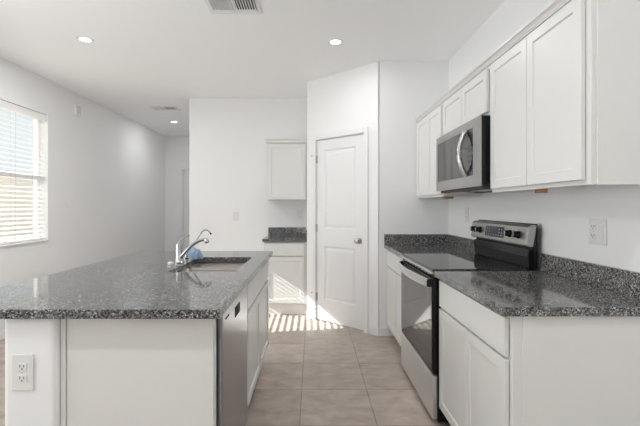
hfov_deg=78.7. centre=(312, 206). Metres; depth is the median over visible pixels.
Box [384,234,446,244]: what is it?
backsplash
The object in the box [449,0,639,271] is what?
wall
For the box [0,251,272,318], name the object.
countertop
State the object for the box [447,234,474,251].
backsplash
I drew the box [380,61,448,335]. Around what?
wall
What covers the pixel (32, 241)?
trim
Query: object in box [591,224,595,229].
receptacle
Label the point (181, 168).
trim
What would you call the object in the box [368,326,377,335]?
baseboard
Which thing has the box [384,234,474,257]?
countertop
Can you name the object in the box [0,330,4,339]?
baseboard
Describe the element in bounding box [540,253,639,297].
backsplash
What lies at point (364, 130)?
door frame
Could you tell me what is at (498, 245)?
range
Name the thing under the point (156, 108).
ceiling vent
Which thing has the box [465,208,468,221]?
power outlet
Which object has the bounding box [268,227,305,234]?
backsplash
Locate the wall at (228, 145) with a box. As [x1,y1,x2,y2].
[189,98,306,250]
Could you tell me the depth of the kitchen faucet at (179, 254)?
2.58 m
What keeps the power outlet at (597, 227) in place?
attached to the wall at (561, 215)
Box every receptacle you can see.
[18,363,26,370]
[18,375,26,382]
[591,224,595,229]
[591,233,595,238]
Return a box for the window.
[0,107,39,243]
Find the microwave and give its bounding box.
[436,115,491,193]
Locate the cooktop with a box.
[401,253,531,271]
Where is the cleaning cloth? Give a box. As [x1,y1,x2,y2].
[187,247,202,259]
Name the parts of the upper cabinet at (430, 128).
door, door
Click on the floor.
(319, 372)
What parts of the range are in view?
handle, door glass, trim, storage drawer, oven door, handle mount, control panel, burner knob, burner knob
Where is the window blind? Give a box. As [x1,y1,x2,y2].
[0,100,46,243]
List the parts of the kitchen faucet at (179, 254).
spout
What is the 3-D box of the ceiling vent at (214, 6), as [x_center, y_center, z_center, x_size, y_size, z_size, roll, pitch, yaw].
[-0.569,-1.447,2.775,0.382,0.018,0.310,0,0,0]
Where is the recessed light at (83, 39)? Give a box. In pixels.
[76,36,93,42]
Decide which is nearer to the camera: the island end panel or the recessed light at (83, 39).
the island end panel
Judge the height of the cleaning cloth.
0.087 m
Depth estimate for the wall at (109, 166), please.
5.17 m
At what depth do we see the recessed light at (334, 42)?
3.44 m
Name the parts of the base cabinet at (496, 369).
door, drawer, door, panel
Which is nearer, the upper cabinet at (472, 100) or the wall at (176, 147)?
the upper cabinet at (472, 100)
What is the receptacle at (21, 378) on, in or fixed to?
attached to the power outlet at (22, 364)
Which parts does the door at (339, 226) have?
knob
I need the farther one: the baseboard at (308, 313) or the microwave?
the baseboard at (308, 313)
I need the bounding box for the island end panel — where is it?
[61,319,215,425]
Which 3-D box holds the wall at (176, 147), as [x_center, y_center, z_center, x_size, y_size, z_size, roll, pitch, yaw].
[-2.275,-0.085,8.070,1.490,2.743,0.140,0,0,0]
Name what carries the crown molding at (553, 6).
attached to the upper cabinet at (565, 98)
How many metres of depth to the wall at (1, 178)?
10.54 m
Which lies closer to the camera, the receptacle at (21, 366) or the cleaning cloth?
the receptacle at (21, 366)
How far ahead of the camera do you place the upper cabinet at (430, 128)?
3.45 m
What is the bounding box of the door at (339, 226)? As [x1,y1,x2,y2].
[311,134,362,329]
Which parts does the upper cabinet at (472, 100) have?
door, door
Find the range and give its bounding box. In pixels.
[398,220,536,422]
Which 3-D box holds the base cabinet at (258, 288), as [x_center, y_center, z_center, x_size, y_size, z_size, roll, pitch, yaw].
[-0.656,0.849,2.706,0.596,0.877,1.108,0,0,0]
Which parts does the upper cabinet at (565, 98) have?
door, door, panel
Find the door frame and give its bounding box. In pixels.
[312,127,367,333]
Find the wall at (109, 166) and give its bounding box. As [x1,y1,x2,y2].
[0,57,164,331]
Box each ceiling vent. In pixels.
[149,106,180,110]
[204,0,261,13]
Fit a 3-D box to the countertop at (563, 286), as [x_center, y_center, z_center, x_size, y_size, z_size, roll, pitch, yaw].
[1.035,0.340,1.869,0.642,0.137,0.837,0,0,0]
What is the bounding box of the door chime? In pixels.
[74,104,80,116]
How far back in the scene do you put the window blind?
4.07 m
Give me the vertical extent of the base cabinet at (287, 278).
0.877 m
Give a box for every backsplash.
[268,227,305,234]
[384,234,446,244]
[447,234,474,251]
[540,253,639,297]
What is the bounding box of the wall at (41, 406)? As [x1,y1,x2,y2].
[5,319,60,425]
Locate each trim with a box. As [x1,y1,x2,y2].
[0,240,48,246]
[180,167,188,250]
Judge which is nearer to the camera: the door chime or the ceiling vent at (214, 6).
the ceiling vent at (214, 6)
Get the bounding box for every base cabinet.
[186,260,268,407]
[264,242,306,313]
[387,250,402,345]
[439,280,639,425]
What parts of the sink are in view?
bowl, bowl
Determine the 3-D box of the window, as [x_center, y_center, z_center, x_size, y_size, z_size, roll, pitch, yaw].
[-3.127,-0.331,3.995,0.045,1.435,0.910,0,0,0]
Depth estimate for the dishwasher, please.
1.75 m
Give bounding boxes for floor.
[0,314,450,425]
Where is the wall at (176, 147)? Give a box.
[165,136,188,250]
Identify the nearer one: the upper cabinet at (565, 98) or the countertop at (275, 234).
the upper cabinet at (565, 98)
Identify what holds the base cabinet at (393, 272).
on the floor
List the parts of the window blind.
ladder cord, rail, ladder cord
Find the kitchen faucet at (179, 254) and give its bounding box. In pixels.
[174,235,208,262]
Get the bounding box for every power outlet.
[12,354,33,390]
[297,210,302,218]
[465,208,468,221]
[589,218,606,245]
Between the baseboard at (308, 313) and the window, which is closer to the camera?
the window
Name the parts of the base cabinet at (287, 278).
drawer, door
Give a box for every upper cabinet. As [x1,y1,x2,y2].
[265,139,306,200]
[417,102,481,198]
[443,64,491,134]
[490,0,639,192]
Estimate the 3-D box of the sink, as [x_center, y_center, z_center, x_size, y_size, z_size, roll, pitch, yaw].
[-0.641,0.505,2.567,0.400,0.190,0.677,0,0,0]
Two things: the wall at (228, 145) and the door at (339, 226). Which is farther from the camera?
the wall at (228, 145)
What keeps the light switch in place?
attached to the wall at (228, 145)
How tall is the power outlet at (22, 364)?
0.136 m
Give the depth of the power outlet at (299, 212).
5.20 m
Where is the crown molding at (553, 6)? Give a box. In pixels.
[415,0,570,122]
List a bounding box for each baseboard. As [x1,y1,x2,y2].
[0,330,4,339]
[306,311,311,318]
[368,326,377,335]
[378,328,392,335]
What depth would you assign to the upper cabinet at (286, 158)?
4.89 m
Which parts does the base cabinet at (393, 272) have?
door, drawer, door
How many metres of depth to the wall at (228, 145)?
5.21 m
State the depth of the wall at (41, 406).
1.46 m
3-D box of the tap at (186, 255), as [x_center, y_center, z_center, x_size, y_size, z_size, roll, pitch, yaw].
[-0.834,0.266,2.830,0.208,0.212,0.040,0,0,0]
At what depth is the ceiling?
3.49 m
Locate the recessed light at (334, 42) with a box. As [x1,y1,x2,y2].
[328,39,342,45]
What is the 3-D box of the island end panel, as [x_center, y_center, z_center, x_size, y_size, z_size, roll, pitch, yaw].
[-0.664,0.849,1.500,0.576,0.877,0.053,0,0,0]
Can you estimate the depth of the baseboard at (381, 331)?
3.88 m
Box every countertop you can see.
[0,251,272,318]
[262,227,306,241]
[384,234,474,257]
[434,253,639,315]
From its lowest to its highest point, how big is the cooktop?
0.015 m
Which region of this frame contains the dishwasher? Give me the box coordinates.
[216,287,246,425]
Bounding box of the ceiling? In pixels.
[0,0,504,135]
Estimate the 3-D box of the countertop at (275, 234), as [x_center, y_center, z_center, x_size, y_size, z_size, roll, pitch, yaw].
[-0.327,0.340,4.886,0.523,0.137,0.647,0,0,0]
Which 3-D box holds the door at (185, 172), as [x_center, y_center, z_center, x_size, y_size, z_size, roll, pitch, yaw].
[-2.260,0.260,8.007,0.792,2.030,0.107,0,0,0]
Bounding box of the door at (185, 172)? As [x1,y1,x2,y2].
[183,170,188,250]
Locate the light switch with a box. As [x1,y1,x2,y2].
[233,212,238,220]
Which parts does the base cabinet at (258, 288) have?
door, false drawer, door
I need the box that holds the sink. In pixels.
[180,262,245,271]
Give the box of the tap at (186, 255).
[183,229,211,258]
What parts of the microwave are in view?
handle, control panel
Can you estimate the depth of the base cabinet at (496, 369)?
1.47 m

